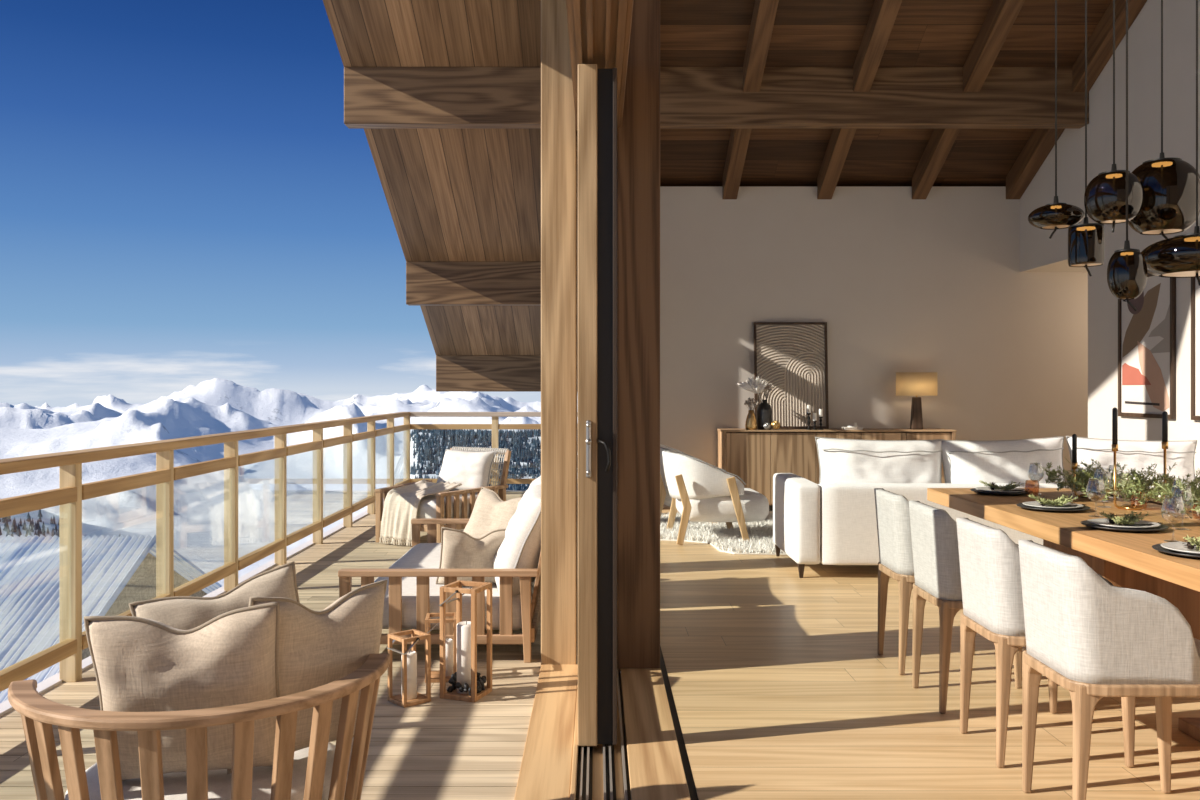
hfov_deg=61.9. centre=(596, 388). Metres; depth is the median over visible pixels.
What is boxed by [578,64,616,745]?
door
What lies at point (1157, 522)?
fork
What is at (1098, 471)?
wine glass
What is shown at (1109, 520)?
pine cone
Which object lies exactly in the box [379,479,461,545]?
throw blanket
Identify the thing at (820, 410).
candle
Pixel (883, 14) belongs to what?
rafter
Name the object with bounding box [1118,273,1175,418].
framed art
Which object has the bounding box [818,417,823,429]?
candle holder
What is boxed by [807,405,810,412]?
candle
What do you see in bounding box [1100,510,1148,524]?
sprig
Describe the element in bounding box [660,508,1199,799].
floor
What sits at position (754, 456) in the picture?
sideboard
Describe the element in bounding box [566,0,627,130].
trim
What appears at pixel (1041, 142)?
rafter
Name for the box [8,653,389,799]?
tub chair
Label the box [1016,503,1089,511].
charger plate
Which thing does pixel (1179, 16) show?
wall
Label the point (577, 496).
floor
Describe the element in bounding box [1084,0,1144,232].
pendant lamp
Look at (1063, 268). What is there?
ceiling
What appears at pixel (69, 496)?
balcony railing
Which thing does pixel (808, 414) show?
candle holder
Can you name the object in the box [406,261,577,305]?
beam
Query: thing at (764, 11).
rafter
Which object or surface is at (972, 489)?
charger plate
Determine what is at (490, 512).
throw pillow
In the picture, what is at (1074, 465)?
cup
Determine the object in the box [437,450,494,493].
cushion
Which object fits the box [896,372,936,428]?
table lamp
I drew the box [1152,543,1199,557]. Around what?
charger plate
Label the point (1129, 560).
dining table
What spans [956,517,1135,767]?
dining chair
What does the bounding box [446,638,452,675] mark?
pillar candle
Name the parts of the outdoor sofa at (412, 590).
leg, leg, arm rail, arm rail, rail, leg, backrest frame, rail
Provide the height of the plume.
0.340 m
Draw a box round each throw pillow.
[436,527,505,584]
[463,487,521,537]
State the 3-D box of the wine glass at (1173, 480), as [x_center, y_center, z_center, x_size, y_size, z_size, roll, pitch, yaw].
[2.720,0.510,4.660,0.086,0.178,0.086,0,0,0]
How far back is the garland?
5.08 m
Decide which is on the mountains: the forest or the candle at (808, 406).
the forest
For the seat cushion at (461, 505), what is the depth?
8.65 m
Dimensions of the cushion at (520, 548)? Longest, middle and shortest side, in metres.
0.902 x 0.560 x 0.288 m
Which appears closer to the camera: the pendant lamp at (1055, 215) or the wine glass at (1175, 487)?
the wine glass at (1175, 487)
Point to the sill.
(549, 765)
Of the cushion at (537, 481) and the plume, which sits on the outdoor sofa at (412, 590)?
the cushion at (537, 481)
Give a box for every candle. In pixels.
[401,651,416,699]
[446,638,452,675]
[457,621,470,693]
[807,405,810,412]
[813,413,816,420]
[819,409,822,416]
[1072,434,1076,462]
[1112,407,1117,443]
[1162,411,1167,441]
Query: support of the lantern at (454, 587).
on the deck
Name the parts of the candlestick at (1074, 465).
stem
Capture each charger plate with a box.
[970,488,1032,494]
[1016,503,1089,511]
[1080,520,1168,531]
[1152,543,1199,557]
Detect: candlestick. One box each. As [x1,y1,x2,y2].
[1072,463,1099,497]
[1112,444,1142,509]
[1162,442,1190,511]
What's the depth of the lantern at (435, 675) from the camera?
4.61 m
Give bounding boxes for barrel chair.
[660,444,716,523]
[662,450,768,544]
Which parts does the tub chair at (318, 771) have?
rail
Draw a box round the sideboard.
[717,429,956,510]
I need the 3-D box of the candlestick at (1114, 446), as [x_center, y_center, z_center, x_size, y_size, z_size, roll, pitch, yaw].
[2.652,0.439,5.001,0.141,0.322,0.102,0,0,20]
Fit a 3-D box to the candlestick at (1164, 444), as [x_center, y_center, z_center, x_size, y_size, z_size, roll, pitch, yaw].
[2.852,0.430,4.911,0.141,0.340,0.102,0,0,20]
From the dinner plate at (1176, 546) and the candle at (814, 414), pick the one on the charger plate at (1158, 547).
the dinner plate at (1176, 546)
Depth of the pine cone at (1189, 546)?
3.63 m
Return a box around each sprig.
[979,480,1022,490]
[1029,494,1077,506]
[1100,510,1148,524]
[1183,534,1199,550]
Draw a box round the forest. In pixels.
[0,429,577,536]
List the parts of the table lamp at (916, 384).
lamp shade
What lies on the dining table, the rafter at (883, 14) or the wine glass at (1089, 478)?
the wine glass at (1089, 478)
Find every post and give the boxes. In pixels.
[541,0,576,664]
[617,0,659,671]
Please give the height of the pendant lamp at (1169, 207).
4.826 m
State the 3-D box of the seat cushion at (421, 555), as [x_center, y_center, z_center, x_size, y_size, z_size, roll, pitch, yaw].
[-0.800,1.128,6.380,0.917,0.176,0.936,0,0,0]
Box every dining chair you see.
[874,488,995,674]
[909,501,1057,713]
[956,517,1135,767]
[1018,539,1199,799]
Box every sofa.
[338,476,540,662]
[773,436,1199,577]
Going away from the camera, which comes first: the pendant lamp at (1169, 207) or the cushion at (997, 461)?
the pendant lamp at (1169, 207)
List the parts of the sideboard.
door, door, door, door, door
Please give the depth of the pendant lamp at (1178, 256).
4.23 m
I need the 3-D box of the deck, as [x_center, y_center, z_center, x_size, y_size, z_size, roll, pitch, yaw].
[-1.366,1.367,4.555,2.188,0.035,17.104,0,0,0]
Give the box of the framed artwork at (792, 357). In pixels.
[753,322,828,428]
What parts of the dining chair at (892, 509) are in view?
leg, leg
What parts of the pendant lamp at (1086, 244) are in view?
cord, lamp shade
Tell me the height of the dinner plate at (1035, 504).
0.018 m
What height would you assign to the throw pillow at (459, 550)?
0.338 m
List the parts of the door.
handle plate, lever handle, edge trim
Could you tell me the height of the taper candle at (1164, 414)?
0.155 m
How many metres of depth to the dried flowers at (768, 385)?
11.06 m
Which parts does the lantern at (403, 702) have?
handle, plate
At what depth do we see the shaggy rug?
8.95 m
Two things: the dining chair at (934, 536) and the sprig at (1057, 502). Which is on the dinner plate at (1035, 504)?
the sprig at (1057, 502)
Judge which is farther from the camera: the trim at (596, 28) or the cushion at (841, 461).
the cushion at (841, 461)
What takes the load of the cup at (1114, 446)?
on the candlestick at (1114, 446)
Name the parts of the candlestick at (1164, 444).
stem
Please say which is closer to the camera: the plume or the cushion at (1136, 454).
the cushion at (1136, 454)
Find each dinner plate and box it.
[975,487,1026,492]
[1023,501,1083,509]
[1088,518,1160,528]
[1160,542,1199,554]
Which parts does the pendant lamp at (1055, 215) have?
cord, lamp shade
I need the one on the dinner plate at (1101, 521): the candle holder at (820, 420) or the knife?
the knife
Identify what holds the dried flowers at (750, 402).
in the vase at (751, 422)
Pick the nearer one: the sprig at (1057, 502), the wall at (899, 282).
the sprig at (1057, 502)
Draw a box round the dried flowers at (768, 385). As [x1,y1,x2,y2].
[763,383,774,399]
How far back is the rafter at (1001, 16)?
9.59 m
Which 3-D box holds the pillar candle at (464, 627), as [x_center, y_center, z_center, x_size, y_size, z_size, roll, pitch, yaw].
[-0.577,1.179,4.415,0.085,0.308,0.085,0,0,0]
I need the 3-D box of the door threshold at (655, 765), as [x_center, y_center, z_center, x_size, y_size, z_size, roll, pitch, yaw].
[0.208,1.371,0.385,0.193,0.078,8.770,0,0,0]
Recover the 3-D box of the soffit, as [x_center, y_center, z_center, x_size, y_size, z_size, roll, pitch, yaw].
[-1.140,-3.602,5.475,2.680,6.676,20.950,0,0,0]
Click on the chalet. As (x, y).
(117, 572)
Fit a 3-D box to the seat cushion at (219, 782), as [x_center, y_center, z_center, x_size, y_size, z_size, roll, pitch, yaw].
[-1.030,1.077,2.670,0.710,0.174,0.710,0,0,0]
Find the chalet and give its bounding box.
[0,535,221,702]
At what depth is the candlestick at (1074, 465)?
5.55 m
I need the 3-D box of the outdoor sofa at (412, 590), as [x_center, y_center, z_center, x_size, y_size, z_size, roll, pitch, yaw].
[-0.723,0.933,5.917,1.104,0.834,1.997,0,0,0]
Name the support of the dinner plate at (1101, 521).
on the charger plate at (1085, 522)
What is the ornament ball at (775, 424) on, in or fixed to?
on the sideboard
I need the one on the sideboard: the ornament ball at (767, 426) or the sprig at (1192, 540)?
the ornament ball at (767, 426)
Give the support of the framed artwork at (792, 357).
on the sideboard
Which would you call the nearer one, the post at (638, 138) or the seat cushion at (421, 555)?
the post at (638, 138)
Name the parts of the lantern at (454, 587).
handle, plate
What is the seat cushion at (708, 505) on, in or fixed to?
on the barrel chair at (699, 491)
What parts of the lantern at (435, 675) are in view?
plate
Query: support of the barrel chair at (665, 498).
on the shaggy rug
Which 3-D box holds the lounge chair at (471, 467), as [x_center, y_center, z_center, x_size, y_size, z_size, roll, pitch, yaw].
[-1.437,0.952,9.117,0.967,0.796,1.064,0,0,30]
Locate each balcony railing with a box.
[0,412,409,691]
[410,412,577,485]
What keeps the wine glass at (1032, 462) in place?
on the dining table
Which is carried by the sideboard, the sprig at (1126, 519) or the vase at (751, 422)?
the vase at (751, 422)
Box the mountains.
[0,378,577,585]
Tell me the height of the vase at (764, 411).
0.330 m
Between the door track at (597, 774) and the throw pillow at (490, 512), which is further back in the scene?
the throw pillow at (490, 512)
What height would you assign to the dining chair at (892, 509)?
0.848 m
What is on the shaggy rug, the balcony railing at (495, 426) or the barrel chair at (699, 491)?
the barrel chair at (699, 491)
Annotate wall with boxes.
[660,187,1087,481]
[1020,0,1199,474]
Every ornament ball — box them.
[764,423,770,429]
[771,421,779,428]
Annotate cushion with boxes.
[65,742,346,799]
[84,602,279,780]
[129,561,299,629]
[227,580,386,773]
[374,568,535,629]
[383,491,477,517]
[389,543,440,568]
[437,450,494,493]
[493,484,540,595]
[528,476,540,488]
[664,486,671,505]
[676,488,768,521]
[816,438,942,483]
[942,437,1064,482]
[1067,437,1195,482]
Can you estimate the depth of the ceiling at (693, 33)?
9.67 m
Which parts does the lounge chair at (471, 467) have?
leg, rail, arm rail, leg, rail, arm rail, frame, leg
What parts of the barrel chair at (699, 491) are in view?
leg, leg, leg, leg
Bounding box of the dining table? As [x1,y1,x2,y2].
[927,488,1199,741]
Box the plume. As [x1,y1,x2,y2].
[736,376,767,402]
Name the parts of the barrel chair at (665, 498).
leg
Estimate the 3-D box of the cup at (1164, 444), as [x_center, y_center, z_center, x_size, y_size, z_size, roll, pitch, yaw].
[2.800,0.278,4.930,0.030,0.035,0.030,0,0,20]
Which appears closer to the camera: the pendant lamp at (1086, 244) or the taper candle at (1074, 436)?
the pendant lamp at (1086, 244)
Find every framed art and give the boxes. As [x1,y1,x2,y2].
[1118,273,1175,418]
[1191,277,1199,419]
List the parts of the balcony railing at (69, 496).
rail, rail, post, rail, rail, post, rail, handrail, rail, post, rail, rail, post, rail, rail, post, rail, rail, post, rail, rail, post, rail, post, rail, rail, post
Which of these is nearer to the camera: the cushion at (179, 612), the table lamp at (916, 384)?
the cushion at (179, 612)
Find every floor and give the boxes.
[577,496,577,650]
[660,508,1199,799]
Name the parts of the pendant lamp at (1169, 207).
cord, lamp shade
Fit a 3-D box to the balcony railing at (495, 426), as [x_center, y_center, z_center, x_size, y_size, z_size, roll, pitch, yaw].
[-1.248,0.823,12.832,2.296,1.055,0.125,0,0,0]
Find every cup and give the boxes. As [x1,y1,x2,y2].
[1072,463,1076,468]
[1112,444,1117,450]
[1162,442,1167,448]
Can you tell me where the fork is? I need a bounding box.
[1132,522,1161,526]
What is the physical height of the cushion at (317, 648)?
0.476 m
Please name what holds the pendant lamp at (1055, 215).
hanging from the ceiling at (693, 33)
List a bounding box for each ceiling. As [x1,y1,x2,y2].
[660,0,1111,186]
[1039,264,1086,271]
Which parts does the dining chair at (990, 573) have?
leg, leg, leg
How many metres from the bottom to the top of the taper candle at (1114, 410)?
0.190 m
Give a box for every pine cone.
[1106,513,1115,523]
[1182,536,1196,549]
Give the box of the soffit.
[323,0,577,354]
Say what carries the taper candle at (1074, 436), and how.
on the candlestick at (1074, 465)
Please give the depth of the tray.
11.02 m
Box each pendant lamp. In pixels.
[1028,0,1084,238]
[1068,0,1104,275]
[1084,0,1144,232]
[1107,0,1146,310]
[1128,0,1199,238]
[1141,0,1199,285]
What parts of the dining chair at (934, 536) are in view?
leg, leg, leg, leg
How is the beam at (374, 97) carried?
attached to the ceiling at (693, 33)
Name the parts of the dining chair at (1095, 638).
leg, leg, leg, seat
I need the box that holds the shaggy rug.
[660,511,786,554]
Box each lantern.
[387,629,430,707]
[425,612,455,682]
[439,580,491,701]
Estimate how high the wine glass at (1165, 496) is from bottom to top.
0.178 m
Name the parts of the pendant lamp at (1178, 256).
lamp shade, cord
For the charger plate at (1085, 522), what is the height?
0.018 m
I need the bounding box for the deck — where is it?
[0,492,540,799]
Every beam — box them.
[344,67,1088,128]
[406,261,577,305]
[436,355,577,391]
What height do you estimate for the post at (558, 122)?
6.827 m
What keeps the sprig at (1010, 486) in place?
on the dinner plate at (985, 489)
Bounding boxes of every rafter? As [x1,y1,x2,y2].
[722,0,778,198]
[817,0,901,198]
[912,0,1024,198]
[1006,0,1146,198]
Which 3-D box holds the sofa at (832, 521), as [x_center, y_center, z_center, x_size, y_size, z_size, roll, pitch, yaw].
[3.085,0.851,7.620,3.340,0.998,1.036,0,0,0]
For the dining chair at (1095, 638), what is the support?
on the floor at (782, 689)
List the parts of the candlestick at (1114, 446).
stem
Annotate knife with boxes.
[1127,523,1151,525]
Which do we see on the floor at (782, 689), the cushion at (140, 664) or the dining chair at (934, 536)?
the dining chair at (934, 536)
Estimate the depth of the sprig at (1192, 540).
3.58 m
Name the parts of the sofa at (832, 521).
leg, arm, leg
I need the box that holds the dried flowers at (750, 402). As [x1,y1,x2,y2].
[744,398,758,409]
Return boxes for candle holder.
[806,413,811,429]
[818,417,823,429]
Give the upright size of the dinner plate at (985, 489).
0.018 m
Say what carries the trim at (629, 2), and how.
attached to the wall
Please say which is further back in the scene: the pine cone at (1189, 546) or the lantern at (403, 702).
the lantern at (403, 702)
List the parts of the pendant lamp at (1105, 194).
cord, lamp shade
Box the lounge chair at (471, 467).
[375,446,510,542]
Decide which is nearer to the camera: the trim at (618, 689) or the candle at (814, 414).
the trim at (618, 689)
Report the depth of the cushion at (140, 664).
2.43 m
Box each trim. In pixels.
[0,490,577,715]
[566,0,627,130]
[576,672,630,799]
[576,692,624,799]
[579,668,627,799]
[618,0,633,126]
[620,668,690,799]
[660,646,697,799]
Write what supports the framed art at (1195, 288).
attached to the wall at (1179, 16)
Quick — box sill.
[514,664,578,799]
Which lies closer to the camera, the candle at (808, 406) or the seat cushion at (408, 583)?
the seat cushion at (408, 583)
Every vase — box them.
[745,410,756,429]
[757,400,771,429]
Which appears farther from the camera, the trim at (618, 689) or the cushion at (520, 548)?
the cushion at (520, 548)
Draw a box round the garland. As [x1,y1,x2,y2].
[1034,456,1199,518]
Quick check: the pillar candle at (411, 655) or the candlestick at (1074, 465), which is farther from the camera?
the candlestick at (1074, 465)
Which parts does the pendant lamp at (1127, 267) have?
lamp shade, cord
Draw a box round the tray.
[842,427,862,429]
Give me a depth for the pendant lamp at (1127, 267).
4.16 m
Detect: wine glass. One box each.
[1027,462,1043,494]
[1086,478,1105,516]
[1094,471,1112,507]
[1161,496,1185,541]
[1171,480,1190,517]
[1171,487,1193,529]
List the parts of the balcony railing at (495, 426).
rail, rail, handrail, post, rail, rail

